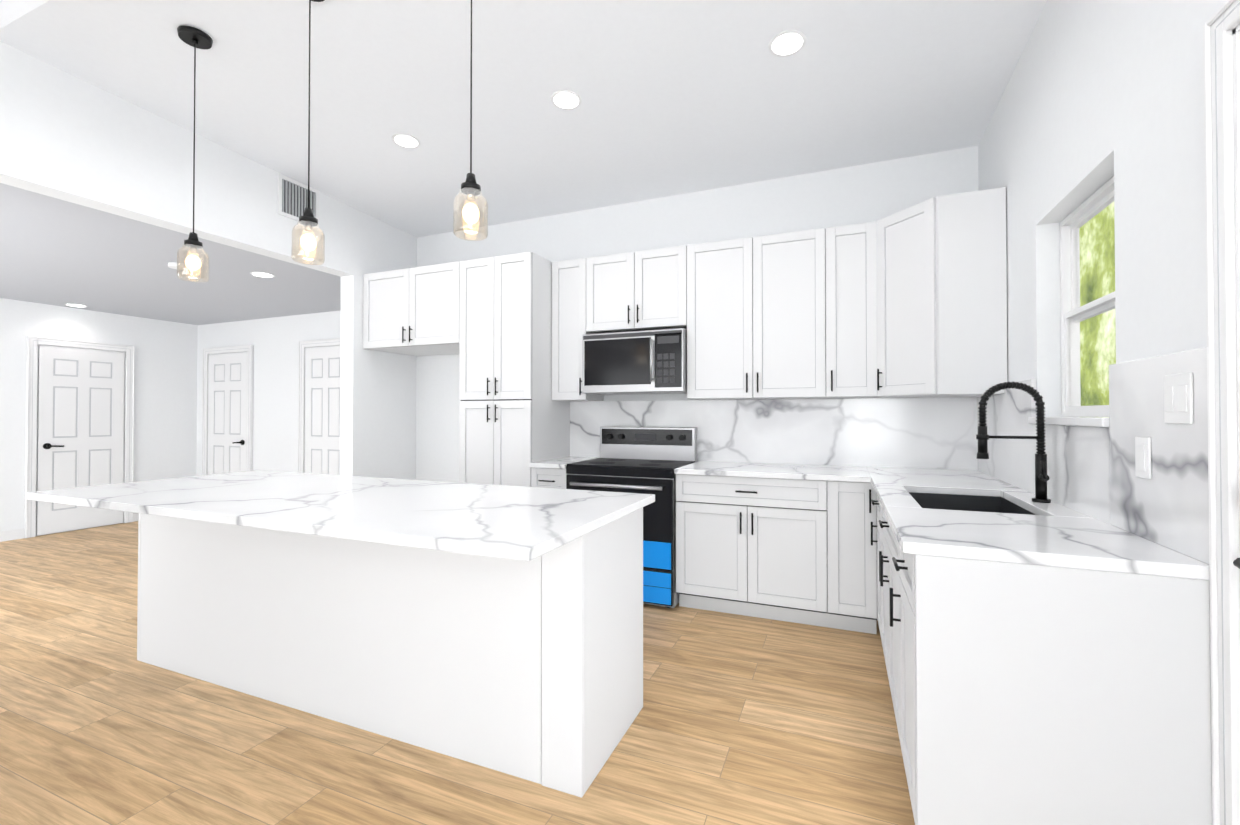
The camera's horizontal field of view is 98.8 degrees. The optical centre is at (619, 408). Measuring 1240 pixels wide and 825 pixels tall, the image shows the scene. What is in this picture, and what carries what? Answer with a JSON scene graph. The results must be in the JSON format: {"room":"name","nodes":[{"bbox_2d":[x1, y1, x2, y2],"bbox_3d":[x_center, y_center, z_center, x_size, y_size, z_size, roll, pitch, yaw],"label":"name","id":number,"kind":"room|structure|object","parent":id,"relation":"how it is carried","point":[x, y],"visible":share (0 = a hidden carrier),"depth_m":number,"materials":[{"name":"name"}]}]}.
{"room":"kitchen","nodes":[
{"label":"kitchen","id":0,"kind":"room"},
{"bbox_2d":[0,298,197,535],"bbox_3d":[-7.514,0.052,2.181,0.150,2.470,10.550,0,-1,22],"label":"wall","id":1,"kind":"structure","parent":0,"point":[165,415],"depth_m":6.28,"materials":[{"name":"paint"}]},
{"bbox_2d":[0,528,23,541],"bbox_3d":[-7.768,1.228,1.341,0.013,0.100,8.828,0,-1,22],"label":"baseboard","id":2,"kind":"structure","parent":1,"relation":"attached to","point":[9,535],"depth_m":5.33,"materials":[{"name":"white wood"}]},
{"bbox_2d":[24,336,134,537],"bbox_3d":[-5.874,0.293,5.829,0.080,2.065,0.890,0,-1,22],"label":"hall door","id":3,"kind":"structure","parent":1,"relation":"in","point":[79,440],"depth_m":5.78,"materials":[{"name":"white wood"}]},
{"bbox_2d":[133,513,137,521],"bbox_3d":[-5.607,1.284,6.558,0.013,0.100,0.677,0,-1,22],"label":"baseboard","id":4,"kind":"structure","parent":1,"relation":"attached to","point":[135,515],"depth_m":6.27,"materials":[{"name":"white wood"}]},
{"bbox_2d":[0,183,340,324],"bbox_3d":[-5.773,-1.202,1.393,3.980,0.120,10.700,0,-1,22],"label":"ceiling","id":5,"kind":"structure","parent":0,"point":[56,251],"depth_m":4.33,"materials":[{"name":"paint"}]},
{"bbox_2d":[65,304,87,306],"bbox_3d":[-5.761,-1.093,5.629,0.170,0.006,0.170,0,-1,22],"label":"recessed light","id":6,"kind":"object","parent":5,"relation":"in","point":[76,305],"visible":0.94,"depth_m":5.62,"materials":[{"name":"white"}]},
{"bbox_2d":[168,262,187,269],"bbox_3d":[-3.401,-1.097,4.089,0.120,0.029,0.120,0,-1,22],"label":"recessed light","id":7,"kind":"object","parent":5,"relation":"attached to","point":[172,265],"visible":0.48,"depth_m":4.05,"materials":[{"name":"white plastic"}]},
{"bbox_2d":[250,272,274,277],"bbox_3d":[-2.951,-1.106,4.390,0.170,0.006,0.170,0,-1,22],"label":"recessed light","id":8,"kind":"object","parent":5,"relation":"in","point":[263,274],"visible":0.98,"depth_m":4.37,"materials":[{"name":"white"}]},
{"bbox_2d":[0,41,416,479],"bbox_3d":[-3.865,-1.030,0.601,0.150,4.600,10.401,0,-1,22],"label":"wall","id":9,"kind":"structure","parent":0,"point":[66,136],"depth_m":3.38,"materials":[{"name":"paint"}]},
{"bbox_2d":[277,173,318,227],"bbox_3d":[-2.389,-1.539,3.956,0.012,0.290,0.320,0,-1,22],"label":"air vent","id":10,"kind":"object","parent":9,"relation":"in","point":[292,198],"visible":0.83,"depth_m":3.93,"materials":[{"name":"white metal"}]},
{"bbox_2d":[196,311,339,475],"bbox_3d":[-3.755,0.095,6.252,3.981,2.470,0.150,0,-1,22],"label":"wall","id":11,"kind":"structure","parent":0,"point":[274,341],"depth_m":6.33,"materials":[{"name":"paint"}]},
{"bbox_2d":[202,345,253,474],"bbox_3d":[-4.904,0.282,6.599,0.930,2.105,0.080,0,-1,22],"label":"hall door","id":12,"kind":"structure","parent":11,"relation":"in","point":[227,413],"depth_m":6.62,"materials":[{"name":"white wood"}]},
{"bbox_2d":[298,338,339,474],"bbox_3d":[-3.307,0.275,5.960,0.830,2.105,0.038,0,-1,22],"label":"hall door","id":13,"kind":"structure","parent":11,"relation":"in","point":[319,412],"depth_m":6.00,"materials":[{"name":"white wood"}]},
{"bbox_2d":[0,521,914,824],"bbox_3d":[-3.609,1.296,0.280,8.810,0.060,11.050,0,-1,22],"label":"floor","id":14,"kind":"structure","parent":0,"point":[742,719],"depth_m":2.06,"materials":[{"name":"brown wood"}]},
{"bbox_2d":[137,510,642,797],"bbox_3d":[-1.180,0.850,2.539,2.552,0.882,0.643,0,-1,22],"label":"kitchen island","id":15,"kind":"object","parent":14,"relation":"on","point":[496,627],"depth_m":2.06,"materials":[{"name":"white wood"}]},
{"bbox_2d":[26,470,654,561],"bbox_3d":[-1.254,0.391,2.351,2.624,0.032,1.020,0,-1,22],"label":"island countertop","id":16,"kind":"structure","parent":15,"relation":"on","point":[512,523],"depth_m":2.02,"materials":[{"name":"white stone"}]},
{"bbox_2d":[455,252,569,486],"bbox_3d":[-0.826,0.085,4.252,0.642,2.448,0.615,0,-1,22],"label":"tall cabinet","id":17,"kind":"object","parent":14,"relation":"on","point":[488,320],"depth_m":3.98,"materials":[{"name":"white wood"}]},
{"bbox_2d":[530,467,566,488],"bbox_3d":[-0.389,0.866,4.063,0.294,0.882,0.615,0,-1,22],"label":"base cabinet","id":18,"kind":"object","parent":14,"relation":"on","point":[543,477],"depth_m":3.79,"materials":[{"name":"white wood"}]},
{"bbox_2d":[529,455,599,470],"bbox_3d":[-0.395,0.409,4.055,0.296,0.032,0.648,0,-1,22],"label":"countertop","id":19,"kind":"structure","parent":18,"relation":"on","point":[557,464],"depth_m":3.94,"materials":[{"name":"white stone"}]},
{"bbox_2d":[566,427,696,607],"bbox_3d":[0.090,0.722,3.808,0.774,1.165,0.683,0,-1,22],"label":"range","id":20,"kind":"object","parent":14,"relation":"on","point":[644,460],"visible":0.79,"depth_m":3.54,"materials":[{"name":"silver metal"}]},
{"bbox_2d":[676,475,812,624],"bbox_3d":[0.923,0.860,3.519,0.971,0.882,0.615,0,-1,22],"label":"base cabinet","id":21,"kind":"object","parent":14,"relation":"on","point":[744,546],"depth_m":3.26,"materials":[{"name":"white wood"}]},
{"bbox_2d":[674,459,868,478],"bbox_3d":[0.996,0.403,3.479,1.140,0.032,0.648,0,-1,22],"label":"countertop","id":22,"kind":"structure","parent":21,"relation":"on","point":[703,466],"depth_m":3.33,"materials":[{"name":"white stone"}]},
{"bbox_2d":[813,479,864,632],"bbox_3d":[1.405,0.858,3.287,0.339,0.882,0.675,0,-1,22],"label":"base cabinet","id":23,"kind":"object","parent":14,"relation":"on","point":[838,603],"depth_m":3.06,"materials":[{"name":"white wood"}]},
{"bbox_2d":[869,467,1032,494],"bbox_3d":[1.759,0.397,2.985,0.648,0.032,0.978,0,-1,22],"label":"countertop","id":24,"kind":"structure","parent":23,"relation":"on","point":[907,478],"depth_m":2.81,"materials":[{"name":"white stone"}]},
{"bbox_2d":[877,535,896,722],"bbox_3d":[1.432,0.959,2.152,0.616,0.655,1.040,0,-1,22],"label":"base cabinet","id":25,"kind":"object","parent":14,"relation":"on","point":[886,593],"depth_m":2.25,"materials":[{"name":"white wood"}]},
{"bbox_2d":[861,479,1036,633],"bbox_3d":[1.630,0.851,2.709,0.676,0.882,0.379,0,-1,22],"label":"base cabinet","id":26,"kind":"object","parent":14,"relation":"on","point":[874,500],"depth_m":2.59,"materials":[{"name":"white wood"}]},
{"bbox_2d":[893,539,1211,824],"bbox_3d":[1.191,0.839,1.572,0.616,0.882,0.458,0,-1,22],"label":"base cabinet","id":27,"kind":"object","parent":14,"relation":"on","point":[1047,663],"depth_m":1.33,"materials":[{"name":"white wood"}]},
{"bbox_2d":[885,507,1209,582],"bbox_3d":[1.194,0.383,1.620,0.648,0.032,0.617,0,-1,22],"label":"countertop","id":28,"kind":"structure","parent":27,"relation":"on","point":[1071,542],"depth_m":1.45,"materials":[{"name":"white stone"}]},
{"bbox_2d":[976,381,1050,502],"bbox_3d":[1.584,0.130,2.135,0.248,0.482,0.112,0,-1,22],"label":"faucet","id":29,"kind":"object","parent":28,"relation":"on","point":[1041,475],"visible":1,"depth_m":2.13,"materials":[{"name":"black metal"}]},
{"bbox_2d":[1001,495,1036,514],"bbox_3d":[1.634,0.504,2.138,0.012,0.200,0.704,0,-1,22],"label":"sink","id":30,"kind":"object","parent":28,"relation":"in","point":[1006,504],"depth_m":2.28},
{"bbox_2d":[0,0,1046,236],"bbox_3d":[-1.769,-2.563,-0.436,4.830,1.756,10.360,0,-1,22],"label":"ceiling","id":31,"kind":"structure","parent":0,"point":[678,97],"depth_m":2.81,"materials":[{"name":"paint"}]},
{"bbox_2d":[177,26,212,281],"bbox_3d":[-1.996,-1.177,2.490,0.132,1.149,0.132,0,-1,22],"label":"pendant light","id":32,"kind":"object","parent":31,"relation":"hanging from","point":[195,38],"visible":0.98,"depth_m":2.48,"materials":[{"name":"black metal"}]},
{"bbox_2d":[291,0,324,264],"bbox_3d":[-1.284,-1.181,2.196,0.132,1.149,0.132,0,-1,22],"label":"pendant light","id":33,"kind":"object","parent":31,"relation":"hanging from","point":[307,219],"visible":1,"depth_m":2.19,"materials":[{"name":"clear glass"}]},
{"bbox_2d":[392,133,419,148],"bbox_3d":[-1.359,-1.700,3.380,0.170,0.012,0.170,0,-1,22],"label":"recessed light","id":34,"kind":"object","parent":31,"relation":"in","point":[406,141],"visible":1,"depth_m":3.37,"materials":[{"name":"white plastic"}]},
{"bbox_2d":[453,0,487,240],"bbox_3d":[-0.527,-1.184,1.882,0.132,1.149,0.132,0,-1,22],"label":"pendant light","id":35,"kind":"object","parent":31,"relation":"hanging from","point":[470,188],"visible":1,"depth_m":1.87,"materials":[{"name":"clear glass"}]},
{"bbox_2d":[551,90,581,109],"bbox_3d":[-0.297,-1.705,2.940,0.170,0.012,0.170,0,-1,22],"label":"recessed light","id":36,"kind":"object","parent":31,"relation":"in","point":[566,100],"visible":1,"depth_m":2.93,"materials":[{"name":"white plastic"}]},
{"bbox_2d":[769,30,805,56],"bbox_3d":[0.784,-1.710,2.492,0.170,0.012,0.170,0,-1,22],"label":"recessed light","id":37,"kind":"object","parent":31,"relation":"in","point":[786,43],"visible":1,"depth_m":2.48,"materials":[{"name":"white plastic"}]},
{"bbox_2d":[416,146,978,481],"bbox_3d":[0.185,-0.991,4.264,4.830,4.600,0.150,0,-1,22],"label":"wall","id":38,"kind":"structure","parent":0,"point":[867,193],"depth_m":4.08,"materials":[{"name":"paint"}]},
{"bbox_2d":[363,262,454,355],"bbox_3d":[-1.588,-0.819,4.577,1.005,0.633,0.615,0,-1,22],"label":"upper cabinet","id":39,"kind":"object","parent":38,"relation":"attached to","point":[409,311],"depth_m":4.30,"materials":[{"name":"white wood"}]},
{"bbox_2d":[552,257,603,400],"bbox_3d":[-0.304,-0.602,4.201,0.358,1.075,0.325,0,-1,22],"label":"upper cabinet","id":40,"kind":"object","parent":38,"relation":"attached to","point":[573,281],"depth_m":4.06,"materials":[{"name":"white wood"}]},
{"bbox_2d":[596,245,687,333],"bbox_3d":[0.166,-0.860,4.009,0.780,0.562,0.325,0,-1,22],"label":"upper cabinet","id":41,"kind":"object","parent":38,"relation":"attached to","point":[644,290],"depth_m":3.84,"materials":[{"name":"white wood"}]},
{"bbox_2d":[582,328,686,394],"bbox_3d":[0.144,-0.332,3.950,0.774,0.435,0.440,0,-1,22],"label":"microwave","id":42,"kind":"object","parent":41,"relation":"attached to","point":[638,362],"visible":0.98,"depth_m":3.78,"materials":[{"name":"silver metal"}]},
{"bbox_2d":[676,230,811,399],"bbox_3d":[0.944,-0.607,3.683,1.025,1.075,0.325,0,-1,22],"label":"upper cabinet","id":43,"kind":"object","parent":38,"relation":"attached to","point":[749,329],"depth_m":3.54,"materials":[{"name":"white wood"}]},
{"bbox_2d":[812,223,863,398],"bbox_3d":[1.484,-0.610,3.435,0.403,1.075,0.370,0,-1,22],"label":"upper cabinet","id":44,"kind":"object","parent":38,"relation":"attached to","point":[838,251],"depth_m":3.34,"materials":[{"name":"white wood"}]},
{"bbox_2d":[864,187,1006,397],"bbox_3d":[1.826,-0.613,3.165,0.650,1.075,0.608,0,-1,22],"label":"upper cabinet","id":45,"kind":"object","parent":38,"relation":"attached to","point":[910,302],"depth_m":2.89,"materials":[{"name":"white wood"}]},
{"bbox_2d":[901,491,912,506],"bbox_3d":[1.253,0.506,2.296,0.012,0.200,0.704,0,-1,22],"label":"countertop","id":46,"kind":"structure","parent":0,"relation":"attached to","point":[905,501],"depth_m":2.14,"materials":[{"name":"white stone"}]},
{"bbox_2d":[978,0,1226,427],"bbox_3d":[0.422,-1.050,-1.278,0.150,4.600,10.210,0,-1,22],"label":"wall","id":47,"kind":"structure","parent":0,"point":[1096,95],"depth_m":1.69,"materials":[{"name":"paint"}]},
{"bbox_2d":[1028,176,1115,426],"bbox_3d":[1.762,-0.377,2.002,0.180,0.880,0.730,0,-1,22],"label":"window","id":48,"kind":"structure","parent":47,"relation":"in","point":[1073,314],"depth_m":2.26,"materials":[{"name":"white plastic"}]},
{"bbox_2d":[1135,436,1151,478],"bbox_3d":[1.464,0.137,1.490,0.009,0.115,0.075,0,-1,22],"label":"electrical outlet plate","id":49,"kind":"object","parent":47,"relation":"attached to","point":[1143,468],"visible":1,"depth_m":1.48,"materials":[{"name":"white plastic"}]},
{"bbox_2d":[1164,372,1193,423],"bbox_3d":[1.399,-0.025,1.334,0.009,0.125,0.115,0,-1,22],"label":"switch plate","id":50,"kind":"object","parent":47,"relation":"attached to","point":[1178,398],"visible":1,"depth_m":1.32,"materials":[{"name":"white plastic"}]},
{"bbox_2d":[1203,0,1239,824],"bbox_3d":[1.199,0.189,0.728,0.155,2.165,1.025,0,-1,22],"label":"entry door","id":51,"kind":"structure","parent":47,"relation":"in","point":[1221,45],"depth_m":1.18,"materials":[{"name":"white wood"}]},
{"label":"outside","id":52,"kind":"structure","parent":0,"visible":0},
{"bbox_2d":[1079,202,1115,405],"bbox_3d":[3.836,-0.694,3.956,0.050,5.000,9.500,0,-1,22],"label":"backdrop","id":53,"kind":"structure","parent":52,"point":[1088,277],"depth_m":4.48,"materials":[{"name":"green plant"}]}
]}

